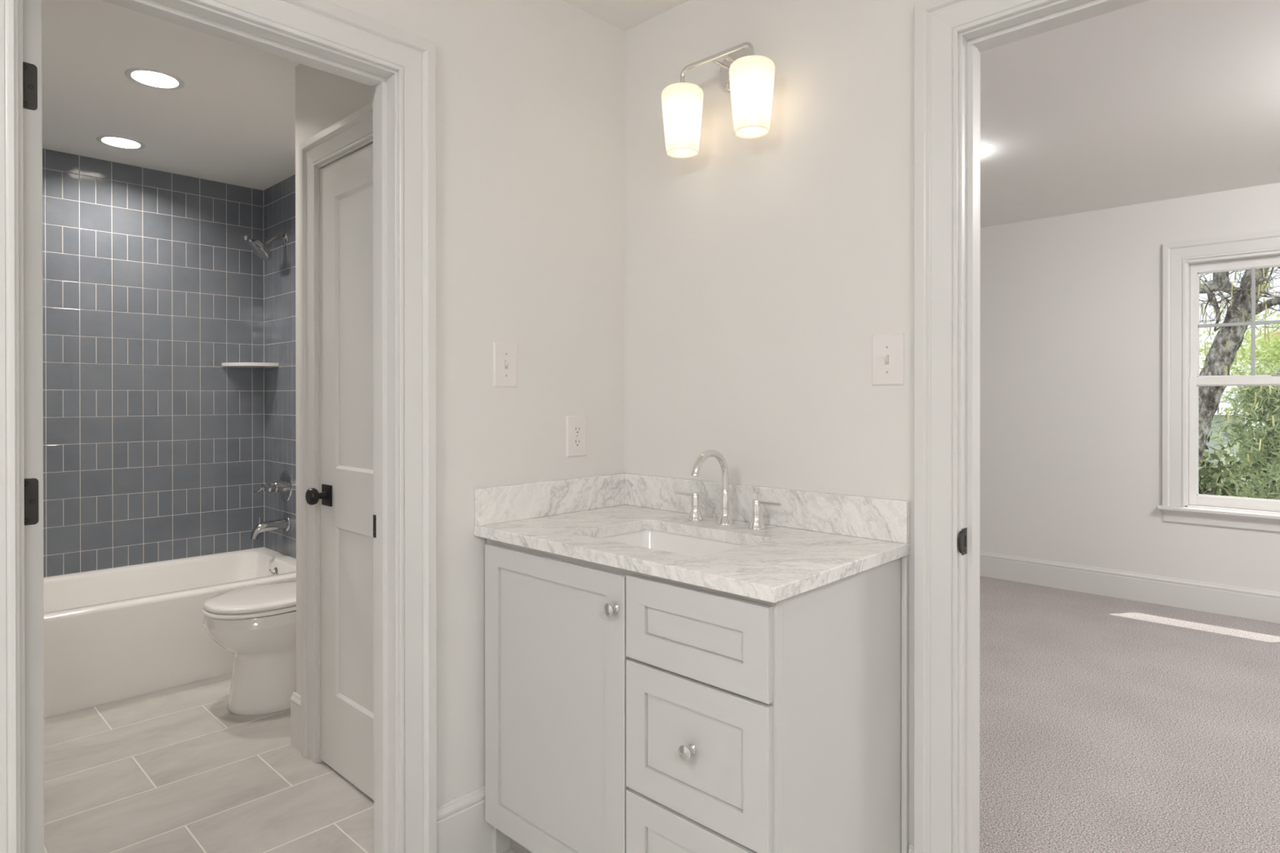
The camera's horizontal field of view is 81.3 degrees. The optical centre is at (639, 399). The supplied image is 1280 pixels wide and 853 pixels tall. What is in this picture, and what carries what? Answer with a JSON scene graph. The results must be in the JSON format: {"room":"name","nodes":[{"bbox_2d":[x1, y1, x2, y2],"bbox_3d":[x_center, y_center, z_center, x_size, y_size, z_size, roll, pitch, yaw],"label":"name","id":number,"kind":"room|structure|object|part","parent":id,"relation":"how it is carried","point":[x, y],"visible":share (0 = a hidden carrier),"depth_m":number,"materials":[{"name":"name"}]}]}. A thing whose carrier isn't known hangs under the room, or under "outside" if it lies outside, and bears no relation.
{"room":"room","nodes":[
{"label":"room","id":0,"kind":"room"},
{"bbox_2d":[42,148,264,577],"bbox_3d":[-2.697,-0.166,3.724,0.028,2.066,1.540,0,0,44],"label":"tiled wall","id":1,"kind":"structure","parent":0,"point":[153,446],"depth_m":3.87,"materials":[{"name":"blue tile"}]},
{"bbox_2d":[221,362,278,367],"bbox_3d":[-2.152,-0.195,4.114,0.221,0.018,0.221,0,0,44],"label":"corner shelf","id":2,"kind":"object","parent":1,"relation":"attached to","point":[224,364],"visible":1,"depth_m":4.08,"materials":[{"name":"white stone"}]},
{"bbox_2d":[263,424,264,546],"bbox_3d":[-2.441,0.021,3.473,0.930,2.438,1.780,0,0,44],"label":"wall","id":3,"kind":"structure","parent":0,"point":[264,424],"depth_m":4.29,"materials":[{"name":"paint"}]},
{"bbox_2d":[243,233,288,261],"bbox_3d":[-1.997,-0.825,3.970,0.120,0.163,0.214,0,0,44],"label":"sprayer","id":4,"kind":"object","parent":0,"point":[262,250],"visible":1,"depth_m":3.94,"materials":[{"name":"silver metal"}]},
{"bbox_3d":[-1.959,-0.857,4.015,0.021,0.058,0.096,0,0,44],"label":"arm","id":5,"kind":"part","parent":4,"relation":"part of","materials":[{"name":"silver metal"}]},
{"bbox_2d":[249,516,289,539],"bbox_3d":[-1.981,0.678,3.979,0.080,0.115,0.186,0,0,44],"label":"tub spout","id":6,"kind":"object","parent":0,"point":[280,524],"visible":1,"depth_m":3.96,"materials":[{"name":"silver metal"}]},
{"bbox_2d":[263,173,296,558],"bbox_3d":[-1.841,-0.167,3.990,0.845,2.066,0.028,0,0,44],"label":"tiled wall","id":7,"kind":"structure","parent":0,"point":[279,199],"depth_m":4.11,"materials":[{"name":"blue tile"}]},
{"bbox_2d":[253,471,292,501],"bbox_3d":[-1.977,0.468,4.003,0.166,0.166,0.145,0,0,44],"label":"shower valve","id":8,"kind":"object","parent":7,"relation":"attached to","point":[284,486],"visible":1,"depth_m":4.01,"materials":[{"name":"silver metal"}]},
{"bbox_3d":[-1.971,0.468,4.009,0.062,0.062,0.116,0,0,44],"label":"handle","id":9,"kind":"part","parent":8,"relation":"part of","materials":[{"name":"silver metal"}]},
{"bbox_2d":[295,63,373,695],"bbox_3d":[-0.726,0.023,2.551,0.925,2.438,0.517,0,0,44],"label":"wall","id":10,"kind":"structure","parent":0,"point":[323,99],"depth_m":2.62,"materials":[{"name":"paint"}]},
{"bbox_2d":[290,692,300,751],"bbox_3d":[-1.037,1.149,2.841,0.109,0.185,0.532,0,0,44],"label":"baseboard","id":11,"kind":"structure","parent":10,"relation":"attached to","point":[295,698],"depth_m":2.66,"materials":[{"name":"paint"}]},
{"bbox_2d":[299,102,373,763],"bbox_3d":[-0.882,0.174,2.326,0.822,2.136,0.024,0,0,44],"label":"trim","id":12,"kind":"structure","parent":10,"relation":"attached to","point":[356,129],"depth_m":2.56,"materials":[{"name":"paint"}]},
{"bbox_2d":[305,142,373,799],"bbox_3d":[-0.883,0.222,2.325,0.614,2.021,0.103,0,0,44],"label":"door","id":13,"kind":"structure","parent":10,"relation":"in","point":[346,184],"depth_m":2.42,"materials":[{"name":"paint"}]},
{"bbox_3d":[-1.076,0.320,2.480,0.057,0.057,0.060,0,0,44],"label":"knob","id":14,"kind":"part","parent":13,"relation":"part of","materials":[{"name":"black metal"}]},
{"bbox_2d":[324,0,624,806],"bbox_3d":[-1.541,0.028,0.943,0.115,2.438,4.200,0,0,44],"label":"wall","id":15,"kind":"structure","parent":0,"point":[530,94],"depth_m":2.10,"materials":[{"name":"paint"}]},
{"bbox_2d":[22,0,44,852],"bbox_3d":[-1.419,0.216,1.670,0.702,2.034,0.036,0,0,44],"label":"door","id":16,"kind":"structure","parent":15,"relation":"in","point":[32,9],"depth_m":1.43,"materials":[{"name":"paint"}]},
{"bbox_2d":[14,0,398,852],"bbox_3d":[-0.894,0.210,1.622,0.115,2.070,0.759,0,0,44],"label":"trim","id":17,"kind":"structure","parent":15,"relation":"attached to","point":[185,13],"depth_m":1.85,"materials":[{"name":"paint"}]},
{"bbox_3d":[-0.680,0.325,1.914,0.020,0.058,0.002,0,0,44],"label":"strike plate","id":18,"kind":"part","parent":17,"relation":"part of","materials":[{"name":"brown metal"}]},
{"bbox_2d":[0,0,436,852],"bbox_3d":[-0.844,0.169,1.574,0.024,2.151,0.921,0,0,44],"label":"trim","id":19,"kind":"structure","parent":15,"relation":"attached to","point":[323,23],"depth_m":1.85,"materials":[{"name":"paint"}]},
{"bbox_2d":[373,466,373,510],"bbox_3d":[-0.944,0.169,1.669,0.024,2.151,0.921,0,0,44],"label":"trim","id":20,"kind":"structure","parent":15,"relation":"attached to","point":[373,467],"depth_m":1.93,"materials":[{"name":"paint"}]},
{"bbox_2d":[436,785,493,852],"bbox_3d":[-0.286,1.147,2.167,0.016,0.192,0.702,0,0,44],"label":"baseboard","id":21,"kind":"structure","parent":15,"relation":"attached to","point":[462,827],"depth_m":1.97,"materials":[{"name":"paint"}]},
{"bbox_2d":[493,342,517,387],"bbox_3d":[-0.371,-0.098,2.075,0.015,0.125,0.081,0,0,44],"label":"light switch","id":22,"kind":"object","parent":15,"relation":"attached to","point":[504,354],"visible":1,"depth_m":2.07,"materials":[{"name":"white plastic"}]},
{"bbox_2d":[474,473,625,526],"bbox_3d":[-0.241,0.288,2.208,0.019,0.099,0.574,0,0,44],"label":"backsplash","id":23,"kind":"structure","parent":15,"relation":"attached to","point":[508,503],"depth_m":2.16,"materials":[{"name":"white stone"}]},
{"bbox_2d":[565,415,586,457],"bbox_3d":[-0.192,0.110,2.269,0.007,0.125,0.081,0,0,44],"label":"wall outlet","id":24,"kind":"object","parent":15,"relation":"attached to","point":[575,425],"visible":1,"depth_m":2.26,"materials":[{"name":"white plastic"}]},
{"bbox_2d":[573,425,580,434],"bbox_3d":[-0.191,0.090,2.268,0.003,0.028,0.026,0,0,44],"label":"receptacle","id":25,"kind":"object","parent":24,"relation":"attached to","point":[576,428],"depth_m":2.27,"materials":[{"name":"white plastic"}]},
{"bbox_2d":[573,437,580,447],"bbox_3d":[-0.191,0.129,2.268,0.003,0.028,0.026,0,0,44],"label":"receptacle","id":26,"kind":"object","parent":24,"relation":"attached to","point":[576,440],"depth_m":2.27,"materials":[{"name":"white plastic"}]},
{"bbox_2d":[41,0,1279,227],"bbox_3d":[0.173,-1.274,1.784,7.040,0.160,8.030,0,0,44],"label":"ceiling","id":27,"kind":"structure","parent":0,"point":[1149,100],"depth_m":3.00,"materials":[{"name":"paint"}]},
{"bbox_2d":[96,135,145,149],"bbox_3d":[-2.415,-1.219,3.468,0.189,0.050,0.189,0,0,44],"label":"recessed light","id":28,"kind":"object","parent":27,"relation":"in","point":[120,142],"visible":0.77,"depth_m":3.51,"materials":[{"name":"paint"}]},
{"bbox_2d":[124,67,184,89],"bbox_3d":[-1.808,-1.218,2.779,0.189,0.050,0.189,0,0,44],"label":"recessed light","id":29,"kind":"object","parent":27,"relation":"in","point":[161,80],"visible":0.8,"depth_m":2.82,"materials":[{"name":"paint"}]},
{"bbox_2d":[44,576,1279,852],"bbox_3d":[0.179,1.273,1.870,6.900,0.060,7.910,0,0,44],"label":"floor","id":30,"kind":"structure","parent":0,"point":[1108,724],"depth_m":2.60,"materials":[{"name":"grey carpet"}]},
{"bbox_2d":[43,546,296,718],"bbox_3d":[-2.386,1.043,3.433,0.826,0.394,1.536,0,0,44],"label":"bathtub","id":31,"kind":"object","parent":30,"relation":"on","point":[121,633],"visible":0.66,"depth_m":3.21,"materials":[{"name":"white ceramic"}]},
{"bbox_3d":[-1.926,0.920,3.928,0.074,0.074,0.015,0,0,44],"label":"overflow plate","id":32,"kind":"part","parent":31,"relation":"part of","materials":[{"name":"silver metal"}]},
{"bbox_2d":[201,580,296,715],"bbox_3d":[-1.466,0.864,3.143,0.450,0.752,0.664,0,0,44],"label":"toilet","id":33,"kind":"object","parent":30,"relation":"on","point":[257,624],"visible":0.49,"depth_m":2.95,"materials":[{"name":"white ceramic"}]},
{"bbox_3d":[-1.516,0.832,3.091,0.374,0.017,0.520,0,0,44],"label":"seat","id":34,"kind":"part","parent":33,"relation":"part of","materials":[{"name":"white plastic"}]},
{"bbox_3d":[-1.512,0.808,3.095,0.370,0.024,0.524,0,0,44],"label":"lid","id":35,"kind":"part","parent":33,"relation":"part of","materials":[{"name":"white plastic"}]},
{"bbox_2d":[484,538,908,852],"bbox_3d":[0.093,0.805,1.880,0.944,0.876,0.586,0,0,44],"label":"vanity cabinet","id":36,"kind":"object","parent":30,"relation":"on","point":[626,711],"visible":0.96,"depth_m":1.61,"materials":[{"name":"grey paint"}]},
{"bbox_3d":[-0.219,0.760,1.825,0.527,0.744,0.020,0,0,44],"label":"door","id":37,"kind":"part","parent":36,"relation":"part of","materials":[{"name":"grey paint"}]},
{"bbox_3d":[-0.063,0.461,1.642,0.031,0.031,0.028,0,0,44],"label":"knob","id":38,"kind":"part","parent":36,"relation":"part of","materials":[{"name":"silver metal"}]},
{"bbox_3d":[0.097,0.708,1.500,0.031,0.031,0.028,0,0,44],"label":"knob","id":39,"kind":"part","parent":36,"relation":"part of","materials":[{"name":"silver metal"}]},
{"bbox_3d":[0.109,0.994,1.512,0.370,0.277,0.020,0,0,44],"label":"drawer","id":40,"kind":"part","parent":36,"relation":"part of","materials":[{"name":"grey paint"}]},
{"bbox_2d":[474,473,910,603],"bbox_3d":[0.097,0.303,1.886,0.953,0.128,0.574,0,0,44],"label":"countertop","id":41,"kind":"structure","parent":36,"relation":"on","point":[812,540],"depth_m":1.90,"materials":[{"name":"white stone"}]},
{"bbox_2d":[598,529,746,556],"bbox_3d":[0.073,0.434,1.859,0.482,0.132,0.351,0,0,44],"label":"sink","id":42,"kind":"object","parent":41,"relation":"in","point":[651,539],"visible":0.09,"depth_m":2.03,"materials":[{"name":"white ceramic"}]},
{"bbox_2d":[674,448,781,530],"bbox_3d":[0.192,0.234,1.985,0.355,0.207,0.164,0,0,44],"label":"faucet","id":43,"kind":"object","parent":41,"relation":"on","point":[756,523],"visible":1,"depth_m":2.01,"materials":[{"name":"silver metal"}]},
{"bbox_3d":[0.133,0.267,2.120,0.085,0.010,0.022,0,0,44],"label":"lever","id":44,"kind":"part","parent":43,"relation":"part of","materials":[{"name":"silver metal"}]},
{"bbox_3d":[0.156,0.303,2.099,0.044,0.070,0.044,0,0,44],"label":"handle","id":45,"kind":"part","parent":43,"relation":"part of","materials":[{"name":"silver metal"}]},
{"bbox_3d":[0.192,0.234,1.985,0.050,0.207,0.164,0,0,44],"label":"spout","id":46,"kind":"part","parent":43,"relation":"part of","materials":[{"name":"silver metal"}]},
{"bbox_3d":[0.306,0.303,1.956,0.044,0.070,0.044,0,0,44],"label":"handle","id":47,"kind":"part","parent":43,"relation":"part of","materials":[{"name":"silver metal"}]},
{"bbox_3d":[0.329,0.268,1.934,0.085,0.010,0.022,0,0,44],"label":"lever","id":48,"kind":"part","parent":43,"relation":"part of","materials":[{"name":"silver metal"}]},
{"bbox_3d":[0.109,0.709,1.512,0.370,0.278,0.020,0,0,44],"label":"drawer","id":49,"kind":"part","parent":36,"relation":"part of","materials":[{"name":"grey paint"}]},
{"bbox_3d":[0.109,0.473,1.511,0.370,0.178,0.020,0,0,44],"label":"drawer","id":50,"kind":"part","parent":36,"relation":"part of","materials":[{"name":"grey paint"}]},
{"bbox_3d":[0.627,0.805,1.766,0.014,0.876,0.014,0,0,44],"label":"scribe moulding","id":51,"kind":"part","parent":36,"relation":"part of","materials":[{"name":"grey paint"}]},
{"bbox_2d":[624,0,920,848],"bbox_3d":[0.496,0.024,1.981,6.600,2.438,0.115,0,0,44],"label":"wall","id":52,"kind":"structure","parent":0,"point":[761,274],"depth_m":2.01,"materials":[{"name":"paint"}]},
{"bbox_2d":[661,41,774,158],"bbox_3d":[0.222,-0.844,2.047,0.357,0.290,0.164,0,0,44],"label":"wall sconce","id":53,"kind":"object","parent":52,"relation":"attached to","point":[748,77],"visible":1,"depth_m":2.01,"materials":[{"name":"white glass"}]},
{"bbox_3d":[0.120,-0.790,2.112,0.119,0.183,0.119,0,0,44],"label":"lamp shade","id":54,"kind":"part","parent":53,"relation":"part of","materials":[{"name":"white glass"}]},
{"bbox_3d":[0.235,-0.920,2.060,0.252,0.045,0.098,0,0,44],"label":"arm","id":55,"kind":"part","parent":53,"relation":"part of","materials":[{"name":"silver metal"}]},
{"bbox_3d":[0.292,-0.789,1.948,0.119,0.183,0.119,0,0,44],"label":"lamp shade","id":56,"kind":"part","parent":53,"relation":"part of","materials":[{"name":"white glass"}]},
{"bbox_2d":[624,473,910,543],"bbox_3d":[0.295,0.288,2.079,0.934,0.099,0.020,0,0,44],"label":"backsplash","id":57,"kind":"structure","parent":52,"relation":"attached to","point":[863,517],"depth_m":1.97,"materials":[{"name":"white stone"}]},
{"bbox_2d":[871,333,904,386],"bbox_3d":[0.595,-0.097,1.797,0.081,0.125,0.015,0,0,44],"label":"light switch","id":58,"kind":"object","parent":52,"relation":"attached to","point":[887,349],"visible":1,"depth_m":1.80,"materials":[{"name":"white plastic"}]},
{"bbox_2d":[907,843,913,852],"bbox_3d":[0.642,1.147,1.756,0.017,0.192,0.016,0,0,44],"label":"baseboard","id":59,"kind":"structure","parent":52,"relation":"attached to","point":[911,846],"depth_m":1.76,"materials":[{"name":"paint"}]},
{"bbox_2d":[913,0,1058,852],"bbox_3d":[0.996,0.161,1.409,0.969,2.167,0.024,0,0,44],"label":"trim","id":60,"kind":"structure","parent":52,"relation":"attached to","point":[938,24],"depth_m":1.71,"materials":[{"name":"paint"}]},
{"bbox_2d":[957,0,1147,852],"bbox_3d":[1.039,0.201,1.454,0.807,2.086,0.130,0,0,44],"label":"trim","id":61,"kind":"structure","parent":52,"relation":"attached to","point":[1060,13],"depth_m":1.70,"materials":[{"name":"paint"}]},
{"bbox_3d":[0.731,0.321,1.688,0.005,0.059,0.042,0,0,44],"label":"strike plate","id":62,"kind":"part","parent":61,"relation":"part of","materials":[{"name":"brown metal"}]},
{"bbox_2d":[979,182,1279,592],"bbox_3d":[3.029,0.065,4.724,6.720,2.538,0.160,0,0,44],"label":"wall","id":63,"kind":"structure","parent":0,"point":[1071,428],"depth_m":4.75,"materials":[{"name":"paint"}]},
{"bbox_2d":[979,551,1279,623],"bbox_3d":[3.012,1.149,4.622,6.600,0.170,0.016,0,0,44],"label":"baseboard","id":64,"kind":"structure","parent":63,"relation":"attached to","point":[1217,598],"depth_m":4.57,"materials":[{"name":"paint"}]},
{"bbox_2d":[1157,230,1279,532],"bbox_3d":[3.584,-0.104,4.158,1.129,1.665,0.212,0,0,44],"label":"window","id":65,"kind":"structure","parent":63,"relation":"attached to","point":[1175,255],"depth_m":4.42,"materials":[{"name":"paint"}]},
{"bbox_3d":[3.587,0.245,4.161,0.843,0.757,0.035,0,0,44],"label":"sash","id":66,"kind":"part","parent":65,"relation":"part of","materials":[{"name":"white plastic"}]},
{"bbox_3d":[3.612,-0.454,4.187,0.843,0.714,0.035,0,0,44],"label":"sash","id":67,"kind":"part","parent":65,"relation":"part of","materials":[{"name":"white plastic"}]},
{"label":"outside","id":68,"kind":"structure","parent":0,"visible":0},
{"bbox_3d":[39.590,4.242,29.512,100.000,0.200,86.100,0,0,44],"label":"lawn","id":69,"kind":"structure","parent":68,"visible":0},
{"bbox_2d":[1198,404,1247,497],"bbox_3d":[14.348,1.993,24.627,8.800,4.350,6.600,0,0,44],"label":"house","id":70,"kind":"structure","parent":69,"relation":"on","point":[1210,443],"depth_m":19.76,"materials":[{"name":"white"}]},
{"bbox_2d":[1198,435,1266,498],"bbox_3d":[5.673,2.228,7.930,1.845,3.977,1.529,0,0,44],"label":"leafy shrub","id":71,"kind":"object","parent":69,"relation":"on","point":[1208,475],"visible":0.06,"depth_m":7.59,"materials":[{"name":"green plant"}]},
{"bbox_2d":[1198,266,1279,466],"bbox_3d":[5.454,0.214,6.689,2.186,7.988,1.290,0,0,33],"label":"tree","id":72,"kind":"object","parent":69,"relation":"on","point":[1221,354],"visible":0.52,"depth_m":6.82,"materials":[{"name":"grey plant"}]},
{"bbox_2d":[1199,310,1279,493],"bbox_3d":[12.871,0.907,13.896,4.631,6.581,4.420,0,0,23],"label":"leafy tree","id":73,"kind":"object","parent":69,"relation":"on","point":[1273,357],"visible":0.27,"depth_m":14.40,"materials":[{"name":"green plant"}]},
{"bbox_2d":[1200,360,1279,499],"bbox_3d":[7.093,1.856,8.467,2.405,4.706,2.216,0,0,11],"label":"bush","id":74,"kind":"object","parent":69,"relation":"on","point":[1266,401],"visible":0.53,"depth_m":8.48,"materials":[{"name":"green plant"}]},
{"bbox_2d":[1220,371,1279,495],"bbox_3d":[9.804,1.605,10.293,3.250,5.194,3.323,0,0,-34],"label":"evergreen tree","id":75,"kind":"object","parent":69,"relation":"on","point":[1277,371],"visible":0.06,"depth_m":10.71,"materials":[{"name":"green plant"}]},
{"bbox_2d":[1259,332,1279,370],"bbox_3d":[27.474,0.579,27.304,7.100,7.150,6.600,0,0,44],"label":"house","id":76,"kind":"structure","parent":69,"relation":"on","point":[1277,333],"depth_m":27.31,"materials":[{"name":"white"}]}
]}

